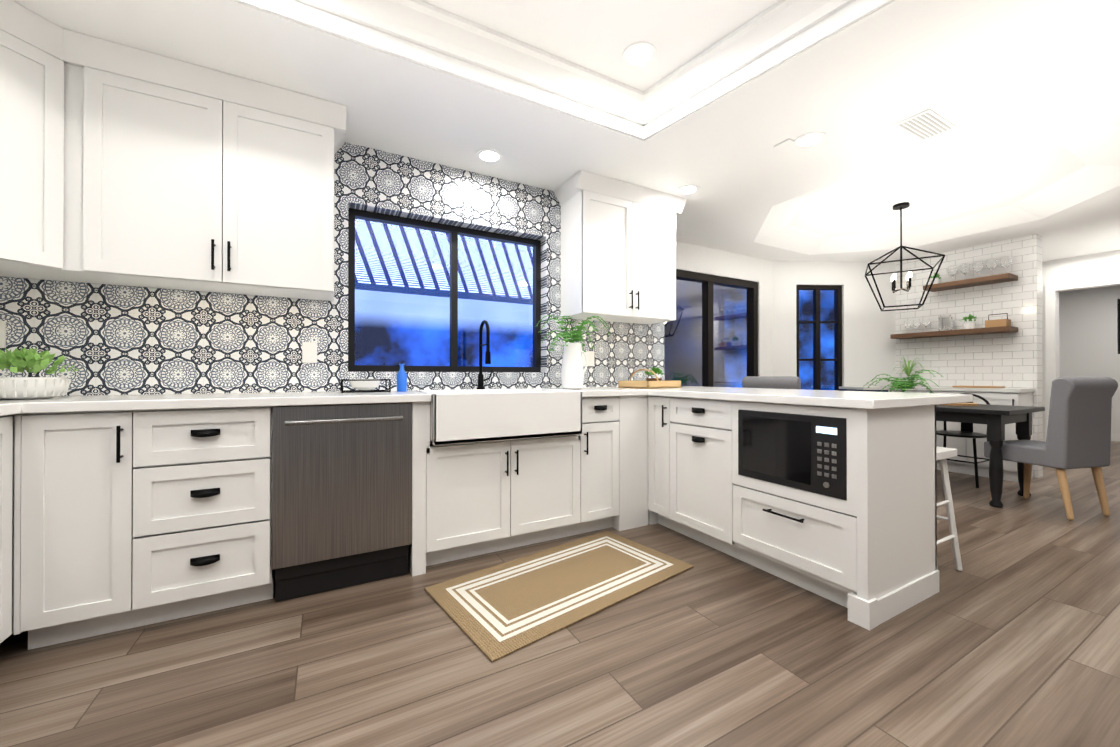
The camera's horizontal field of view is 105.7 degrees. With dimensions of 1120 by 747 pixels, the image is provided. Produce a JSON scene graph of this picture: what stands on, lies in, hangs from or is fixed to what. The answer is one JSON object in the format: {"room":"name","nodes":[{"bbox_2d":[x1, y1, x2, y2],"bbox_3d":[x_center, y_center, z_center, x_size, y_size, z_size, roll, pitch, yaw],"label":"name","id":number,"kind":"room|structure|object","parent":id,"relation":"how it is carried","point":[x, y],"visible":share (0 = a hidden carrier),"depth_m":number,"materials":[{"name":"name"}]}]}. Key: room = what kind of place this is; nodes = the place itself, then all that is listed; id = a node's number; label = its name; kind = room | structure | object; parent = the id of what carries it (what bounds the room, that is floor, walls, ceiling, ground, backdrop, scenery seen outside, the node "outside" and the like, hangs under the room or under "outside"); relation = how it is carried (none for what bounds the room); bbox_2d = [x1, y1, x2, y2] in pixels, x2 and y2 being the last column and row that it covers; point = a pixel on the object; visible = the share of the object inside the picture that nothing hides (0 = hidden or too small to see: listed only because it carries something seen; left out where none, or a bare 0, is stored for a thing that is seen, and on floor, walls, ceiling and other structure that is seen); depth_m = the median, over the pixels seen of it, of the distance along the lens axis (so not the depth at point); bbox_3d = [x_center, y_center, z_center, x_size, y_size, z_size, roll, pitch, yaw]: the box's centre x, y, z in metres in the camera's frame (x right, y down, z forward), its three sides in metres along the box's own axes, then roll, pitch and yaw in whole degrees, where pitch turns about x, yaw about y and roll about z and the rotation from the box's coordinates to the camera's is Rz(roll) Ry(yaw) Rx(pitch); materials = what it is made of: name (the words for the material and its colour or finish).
{"room":"kitchen","nodes":[
{"label":"kitchen","id":0,"kind":"room"},
{"bbox_2d":[0,142,664,395],"bbox_3d":[-1.070,-0.435,3.047,4.230,2.950,0.620,0,0,-29],"label":"wall","id":1,"kind":"structure","parent":0,"point":[107,339],"depth_m":2.45,"materials":[{"name":"tile"}]},
{"bbox_2d":[0,321,5,347],"bbox_3d":[-2.528,-0.175,1.887,0.080,0.120,0.010,0,0,-29],"label":"electrical outlet plate","id":2,"kind":"object","parent":1,"relation":"attached to","point":[2,323],"depth_m":1.90,"materials":[{"name":"white plastic"}]},
{"bbox_2d":[0,0,115,284],"bbox_3d":[-2.316,-0.920,1.631,0.678,0.968,0.665,0,0,-29],"label":"upper cabinet","id":3,"kind":"object","parent":1,"relation":"attached to","point":[44,64],"depth_m":1.72,"materials":[{"name":"white wood"}]},
{"bbox_2d":[84,40,335,300],"bbox_3d":[-1.718,-0.918,2.149,1.010,0.968,0.330,0,0,-29],"label":"upper cabinet","id":4,"kind":"object","parent":1,"relation":"attached to","point":[122,165],"depth_m":2.00,"materials":[{"name":"white wood"}]},
{"bbox_2d":[302,342,316,362],"bbox_3d":[-1.458,-0.122,2.473,0.075,0.120,0.010,0,0,-29],"label":"electrical outlet plate","id":5,"kind":"object","parent":1,"relation":"attached to","point":[309,352],"depth_m":2.47,"materials":[{"name":"white plastic"}]},
{"bbox_2d":[348,208,540,371],"bbox_3d":[-0.756,-0.525,3.014,1.348,1.028,0.060,0,0,-29],"label":"kitchen window","id":6,"kind":"structure","parent":1,"relation":"in","point":[453,232],"depth_m":2.98,"materials":[{"name":"black paint"}]},
{"bbox_2d":[582,351,593,365],"bbox_3d":[0.226,-0.118,3.395,0.115,0.120,0.010,0,0,-29],"label":"electrical outlet plate","id":7,"kind":"object","parent":1,"relation":"attached to","point":[590,354],"depth_m":3.40,"materials":[{"name":"white plastic"}]},
{"bbox_2d":[556,172,679,323],"bbox_3d":[0.470,-0.913,3.348,0.880,0.968,0.330,0,0,-29],"label":"upper cabinet","id":8,"kind":"object","parent":1,"relation":"attached to","point":[618,241],"depth_m":3.17,"materials":[{"name":"white wood"}]},
{"bbox_2d":[0,441,1119,746],"bbox_3d":[4.353,1.063,2.580,13.700,0.050,8.600,0,0,-29],"label":"floor","id":9,"kind":"structure","parent":0,"point":[1008,635],"depth_m":1.50,"materials":[{"name":"brown wood"}]},
{"bbox_2d":[0,413,35,649],"bbox_3d":[-2.138,0.588,1.302,0.680,0.890,0.229,0,0,-29],"label":"base cabinet","id":10,"kind":"object","parent":9,"relation":"on","point":[17,431],"depth_m":1.52,"materials":[{"name":"white wood"}]},
{"bbox_2d":[0,399,23,415],"bbox_3d":[-1.591,0.118,0.267,0.641,0.039,3.450,0,0,-29],"label":"countertop","id":11,"kind":"structure","parent":10,"relation":"on","point":[7,407],"depth_m":1.47,"materials":[{"name":"white stone"}]},
{"bbox_2d":[24,387,647,413],"bbox_3d":[-0.660,0.127,2.538,4.457,0.039,0.657,0,0,-29],"label":"countertop","id":12,"kind":"structure","parent":10,"relation":"on","point":[59,404],"depth_m":1.86,"materials":[{"name":"white stone"}]},
{"bbox_2d":[0,347,79,399],"bbox_3d":[-2.180,-0.003,1.736,0.283,0.212,0.310,0,0,-29],"label":"potted plant","id":13,"kind":"object","parent":12,"relation":"on","point":[16,388],"visible":0.98,"depth_m":1.70,"materials":[{"name":"white ceramic"}]},
{"bbox_2d":[341,364,406,392],"bbox_3d":[-1.063,0.024,2.444,0.354,0.165,0.188,0,0,-29],"label":"dish rack","id":14,"kind":"object","parent":12,"relation":"on","point":[364,385],"visible":1,"depth_m":2.39,"materials":[{"name":"white ceramic"}]},
{"bbox_2d":[477,320,492,388],"bbox_3d":[-0.481,-0.125,2.857,0.118,0.466,0.197,0,0,-29],"label":"faucet","id":15,"kind":"object","parent":12,"relation":"on","point":[481,379],"visible":1,"depth_m":2.88,"materials":[{"name":"black metal"}]},
{"bbox_2d":[415,388,581,445],"bbox_3d":[-0.382,0.239,2.611,0.895,0.269,0.535,0,0,-29],"label":"farmhouse sink","id":16,"kind":"object","parent":12,"relation":"in","point":[467,416],"visible":0.83,"depth_m":2.35,"materials":[{"name":"white ceramic"}]},
{"bbox_2d":[535,315,609,388],"bbox_3d":[0.061,-0.148,2.987,0.520,0.513,0.516,0,0,-29],"label":"fern","id":17,"kind":"object","parent":12,"relation":"on","point":[572,373],"visible":1,"depth_m":2.92,"materials":[{"name":"white ceramic"}]},
{"bbox_2d":[36,410,135,647],"bbox_3d":[-1.954,0.590,1.823,0.331,0.890,0.665,0,0,-29],"label":"base cabinet","id":18,"kind":"object","parent":9,"relation":"on","point":[112,521],"depth_m":1.61,"materials":[{"name":"white wood"}]},
{"bbox_2d":[136,406,276,626],"bbox_3d":[-1.649,0.591,2.024,0.510,0.890,0.606,0,0,-29],"label":"base cabinet","id":19,"kind":"object","parent":9,"relation":"on","point":[204,475],"depth_m":1.77,"materials":[{"name":"white wood"}]},
{"bbox_2d":[272,402,411,601],"bbox_3d":[-1.147,0.593,2.261,0.592,0.884,0.656,0,0,-29],"label":"dishwasher","id":20,"kind":"object","parent":9,"relation":"on","point":[341,495],"visible":0.96,"depth_m":2.01,"materials":[{"name":"wood"}]},
{"bbox_2d":[409,431,591,574],"bbox_3d":[-0.403,0.711,2.706,0.997,0.655,0.606,0,0,-29],"label":"base cabinet","id":21,"kind":"object","parent":9,"relation":"on","point":[470,499],"depth_m":2.40,"materials":[{"name":"white wood"}]},
{"bbox_2d":[424,530,693,661],"bbox_3d":[0.033,1.031,2.151,1.220,0.009,0.660,0,0,-38],"label":"jute rug","id":22,"kind":"object","parent":9,"relation":"on","point":[496,612],"visible":0.96,"depth_m":2.02,"materials":[{"name":"beige wicker"}]},
{"bbox_2d":[582,396,611,530],"bbox_3d":[0.090,0.595,2.977,0.357,0.890,0.606,0,0,-29],"label":"base cabinet","id":23,"kind":"object","parent":9,"relation":"on","point":[596,411],"depth_m":2.74,"materials":[{"name":"white wood"}]},
{"bbox_2d":[612,395,651,530],"bbox_3d":[0.350,0.595,3.086,0.316,0.890,0.665,0,0,-29],"label":"base cabinet","id":24,"kind":"object","parent":9,"relation":"on","point":[631,415],"depth_m":2.85,"materials":[{"name":"white wood"}]},
{"bbox_2d":[652,396,659,523],"bbox_3d":[0.934,0.595,2.939,0.606,0.890,0.267,0,0,-29],"label":"base cabinet","id":25,"kind":"object","parent":9,"relation":"on","point":[655,399],"depth_m":2.86,"materials":[{"name":"white wood"}]},
{"bbox_2d":[660,396,803,555],"bbox_3d":[1.072,0.594,2.687,0.606,0.890,0.537,0,0,-29],"label":"base cabinet","id":26,"kind":"object","parent":9,"relation":"on","point":[699,437],"depth_m":2.51,"materials":[{"name":"white wood"}]},
{"bbox_2d":[648,386,972,408],"bbox_3d":[1.222,0.128,2.724,0.977,0.039,1.845,0,0,-29],"label":"countertop","id":27,"kind":"structure","parent":26,"relation":"on","point":[825,398],"depth_m":2.09,"materials":[{"name":"white stone"}]},
{"bbox_2d":[618,367,680,388],"bbox_3d":[0.697,0.028,3.284,0.420,0.165,0.280,0,0,-41],"label":"wicker tray","id":28,"kind":"object","parent":27,"relation":"on","point":[651,383],"visible":1,"depth_m":3.20,"materials":[{"name":"beige"}]},
{"bbox_2d":[742,376,800,388],"bbox_3d":[2.086,0.535,4.050,0.527,1.015,0.480,0,0,-44],"label":"chair","id":29,"kind":"object","parent":9,"relation":"on","point":[782,382],"visible":0.04,"depth_m":3.85,"materials":[{"name":"fabric"}]},
{"bbox_2d":[732,471,931,626],"bbox_3d":[1.350,0.801,2.179,0.606,0.470,0.620,0,0,-29],"label":"base cabinet","id":30,"kind":"object","parent":9,"relation":"on","point":[868,553],"depth_m":1.89,"materials":[{"name":"white wood"}]},
{"bbox_2d":[738,410,846,499],"bbox_3d":[1.288,0.362,2.147,0.485,0.354,0.552,0,0,-29],"label":"microwave oven","id":31,"kind":"object","parent":30,"relation":"in","point":[804,452],"visible":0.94,"depth_m":1.99,"materials":[{"name":"black paint"}]},
{"bbox_2d":[839,386,889,391],"bbox_3d":[3.612,0.604,5.054,0.310,0.890,0.404,0,0,-2],"label":"base cabinet","id":32,"kind":"object","parent":9,"relation":"on","point":[859,388],"visible":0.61,"depth_m":4.88,"materials":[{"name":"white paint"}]},
{"bbox_2d":[936,446,962,570],"bbox_3d":[1.883,0.717,2.345,0.310,0.639,0.430,0,0,-29],"label":"stool","id":33,"kind":"object","parent":9,"relation":"on","point":[943,454],"visible":0.25,"depth_m":2.23,"materials":[{"name":"white"}]},
{"bbox_2d":[879,386,1034,481],"bbox_3d":[4.277,0.599,4.656,0.434,0.895,1.180,0,0,-29],"label":"sideboard","id":34,"kind":"object","parent":9,"relation":"on","point":[1004,396],"visible":0.27,"depth_m":4.32,"materials":[{"name":"white"}]},
{"bbox_2d":[891,357,924,384],"bbox_3d":[4.105,-0.023,5.022,0.316,0.350,0.340,0,0,-29],"label":"spider plant","id":35,"kind":"object","parent":34,"relation":"on","point":[908,370],"visible":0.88,"depth_m":5.00,"materials":[{"name":"green plant"}]},
{"bbox_2d":[952,386,1004,387],"bbox_3d":[4.396,0.141,4.461,0.220,0.019,0.350,0,0,-29],"label":"cutting board","id":36,"kind":"object","parent":34,"relation":"on","point":[978,386],"visible":1,"depth_m":4.38,"materials":[{"name":"brown wood"}]},
{"bbox_2d":[936,393,989,487],"bbox_3d":[3.883,0.619,4.126,0.422,0.851,0.402,0,0,-29],"label":"metal chair","id":37,"kind":"object","parent":9,"relation":"on","point":[966,431],"visible":0.5,"depth_m":4.06,"materials":[{"name":"black metal"}]},
{"bbox_2d":[936,404,1044,507],"bbox_3d":[3.473,0.662,3.856,0.820,0.758,1.080,0,0,-29],"label":"dining table","id":38,"kind":"object","parent":9,"relation":"on","point":[995,418],"visible":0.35,"depth_m":3.37,"materials":[{"name":"black paint"}]},
{"bbox_2d":[863,369,941,392],"bbox_3d":[3.266,0.123,4.060,0.525,0.320,0.570,0,0,-29],"label":"fern","id":39,"kind":"object","parent":38,"relation":"on","point":[897,384],"visible":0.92,"depth_m":3.96,"materials":[{"name":"green plant"}]},
{"bbox_2d":[940,403,977,405],"bbox_3d":[3.569,0.273,3.807,0.260,0.018,0.260,0,0,-29],"label":"cutting board","id":40,"kind":"object","parent":38,"relation":"on","point":[965,404],"visible":0.67,"depth_m":3.72,"materials":[{"name":"brown wood"}]},
{"bbox_2d":[984,377,1117,520],"bbox_3d":[3.740,0.531,3.258,0.480,1.015,0.527,0,0,-14],"label":"chair","id":41,"kind":"object","parent":9,"relation":"on","point":[1078,436],"visible":0.83,"depth_m":3.04,"materials":[{"name":"fabric"}]},
{"bbox_2d":[13,0,1119,261],"bbox_3d":[4.353,-1.672,2.592,13.700,0.540,8.600,0,0,-29],"label":"ceiling","id":42,"kind":"structure","parent":0,"point":[1023,96],"depth_m":2.28,"materials":[{"name":"white paint"}]},
{"bbox_2d":[234,0,645,136],"bbox_3d":[-0.500,-1.511,1.948,2.130,0.205,0.100,0,0,-29],"label":"crown molding","id":43,"kind":"structure","parent":42,"relation":"attached to","point":[435,28],"depth_m":2.01,"materials":[{"name":"white wood"}]},
{"bbox_2d":[476,148,502,162],"bbox_3d":[-0.454,-1.397,2.727,0.170,0.008,0.170,0,0,-29],"label":"recessed light","id":44,"kind":"object","parent":42,"relation":"in","point":[487,155],"visible":1,"depth_m":2.72,"materials":[{"name":"white"}]},
{"bbox_2d":[622,41,655,67],"bbox_3d":[0.400,-1.609,2.147,0.170,0.008,0.170,0,0,-29],"label":"recessed light","id":45,"kind":"object","parent":42,"relation":"in","point":[639,54],"visible":1,"depth_m":2.14,"materials":[{"name":"white"}]},
{"bbox_2d":[676,184,699,194],"bbox_3d":[0.973,-1.395,3.224,0.170,0.008,0.170,0,0,-29],"label":"recessed light","id":46,"kind":"object","parent":42,"relation":"in","point":[687,189],"visible":1,"depth_m":3.21,"materials":[{"name":"white"}]},
{"bbox_2d":[634,0,892,139],"bbox_3d":[1.952,-1.517,0.649,0.901,0.205,4.737,0,0,-29],"label":"crown molding","id":47,"kind":"structure","parent":42,"relation":"attached to","point":[783,20],"depth_m":2.01,"materials":[{"name":"white wood"}]},
{"bbox_2d":[795,131,825,147],"bbox_3d":[1.495,-1.398,2.541,0.170,0.008,0.170,0,0,-29],"label":"recessed light","id":48,"kind":"object","parent":42,"relation":"in","point":[809,139],"visible":1,"depth_m":2.53,"materials":[{"name":"white"}]},
{"bbox_2d":[865,202,944,310],"bbox_3d":[3.046,-1.044,3.788,0.511,0.925,0.512,0,0,33],"label":"pendant lantern","id":49,"kind":"object","parent":42,"relation":"hanging from","point":[901,206],"visible":1,"depth_m":3.78,"materials":[{"name":"black metal"}]},
{"bbox_2d":[676,241,772,375],"bbox_3d":[1.637,-0.428,4.787,2.190,2.950,0.170,0,0,-29],"label":"wall","id":50,"kind":"structure","parent":0,"point":[701,259],"depth_m":5.03,"materials":[{"name":"white paint"}]},
{"bbox_2d":[664,269,757,387],"bbox_3d":[1.666,-0.028,4.784,1.598,2.148,0.100,0,0,-29],"label":"door frame","id":51,"kind":"structure","parent":50,"relation":"attached to","point":[707,281],"depth_m":4.79,"materials":[{"name":"brown metal"}]},
{"bbox_2d":[772,261,895,386],"bbox_3d":[3.399,-0.425,5.338,1.665,2.950,0.160,0,0,-2],"label":"wall","id":52,"kind":"structure","parent":0,"point":[868,342],"depth_m":5.27,"materials":[{"name":"white paint"}]},
{"bbox_2d":[796,285,841,390],"bbox_3d":[3.217,-0.400,5.316,0.598,1.398,0.070,0,0,-2],"label":"angled window","id":53,"kind":"structure","parent":52,"relation":"in","point":[817,341],"depth_m":5.29,"materials":[{"name":"brown metal"}]},
{"bbox_2d":[896,234,1042,477],"bbox_3d":[4.531,-0.427,4.822,0.160,2.950,1.250,0,0,-29],"label":"wall","id":54,"kind":"structure","parent":0,"point":[1011,360],"depth_m":4.59,"materials":[{"name":"tile"}]},
{"bbox_2d":[890,326,1017,338],"bbox_3d":[4.343,-0.448,4.737,0.249,0.050,1.020,0,0,-29],"label":"shelf","id":55,"kind":"object","parent":54,"relation":"attached to","point":[987,330],"visible":1,"depth_m":4.61,"materials":[{"name":"brown wood"}]},
{"bbox_2d":[904,314,952,332],"bbox_3d":[4.244,-0.566,4.909,0.116,0.185,0.453,0,0,-29],"label":"stemware","id":56,"kind":"object","parent":55,"relation":"on","point":[945,322],"visible":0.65,"depth_m":4.76,"materials":[{"name":"white"}]},
{"bbox_2d":[958,314,976,328],"bbox_3d":[4.424,-0.562,4.594,0.110,0.174,0.127,0,0,10],"label":"pot","id":57,"kind":"object","parent":55,"relation":"on","point":[966,325],"depth_m":4.57,"materials":[{"name":"white ceramic"}]},
{"bbox_2d":[985,313,1010,327],"bbox_3d":[4.540,-0.546,4.400,0.130,0.143,0.160,0,0,-29],"label":"crate","id":58,"kind":"object","parent":55,"relation":"on","point":[998,322],"depth_m":4.36,"materials":[{"name":"brown wood"}]},
{"bbox_2d":[923,273,1017,291],"bbox_3d":[4.420,-0.978,4.598,0.249,0.050,0.700,0,0,-29],"label":"shelf","id":59,"kind":"object","parent":54,"relation":"attached to","point":[987,280],"visible":1,"depth_m":4.50,"materials":[{"name":"brown wood"}]},
{"bbox_2d":[930,273,940,283],"bbox_3d":[4.285,-1.080,4.851,0.106,0.153,0.101,0,0,-29],"label":"potted plant","id":60,"kind":"object","parent":59,"relation":"on","point":[937,281],"visible":0.54,"depth_m":4.82,"materials":[{"name":"green plant"}]},
{"bbox_2d":[947,256,1010,280],"bbox_3d":[4.463,-1.100,4.531,0.084,0.190,0.502,0,0,-29],"label":"stemware","id":61,"kind":"object","parent":59,"relation":"on","point":[991,264],"visible":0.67,"depth_m":4.50,"materials":[{"name":"clear glass"}]},
{"bbox_2d":[1042,250,1119,441],"bbox_3d":[7.066,-0.433,3.503,0.140,2.950,7.600,0,0,-29],"label":"wall","id":62,"kind":"structure","parent":0,"point":[1091,266],"depth_m":5.09,"materials":[{"name":"white paint"}]},
{"bbox_2d":[1045,276,1119,440],"bbox_3d":[7.236,-0.033,3.025,0.020,2.145,6.600,0,0,-29],"label":"door frame","id":63,"kind":"structure","parent":62,"relation":"attached to","point":[1050,332],"depth_m":5.19,"materials":[{"name":"white"}]},
{"bbox_2d":[1059,285,1119,433],"bbox_3d":[9.601,-0.426,5.121,0.140,2.950,8.000,0,0,-29],"label":"wall","id":64,"kind":"structure","parent":0,"point":[1088,332],"depth_m":6.82,"materials":[{"name":"white paint"}]},
{"bbox_2d":[1118,299,1119,353],"bbox_3d":[8.964,-0.736,6.284,0.060,0.858,0.848,0,0,-29],"label":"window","id":65,"kind":"structure","parent":64,"relation":"in","point":[1118,326],"depth_m":6.63,"materials":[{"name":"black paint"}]},
{"label":"outside","id":66,"kind":"structure","parent":0,"visible":0},
{"bbox_2d":[355,219,532,366],"bbox_3d":[-1.251,-0.558,3.450,3.700,2.600,0.001,0,0,-29],"label":"window pane","id":67,"kind":"structure","parent":66,"point":[394,266],"depth_m":3.56,"materials":[{"name":"clear glass"}]},
{"bbox_2d":[664,279,724,386],"bbox_3d":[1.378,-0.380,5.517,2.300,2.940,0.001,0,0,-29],"label":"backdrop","id":68,"kind":"structure","parent":66,"point":[693,350],"depth_m":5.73,"materials":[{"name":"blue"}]},
{"bbox_2d":[724,287,833,389],"bbox_3d":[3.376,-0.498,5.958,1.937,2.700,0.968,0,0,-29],"label":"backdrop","id":69,"kind":"structure","parent":66,"point":[806,374],"depth_m":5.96,"materials":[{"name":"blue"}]}
]}

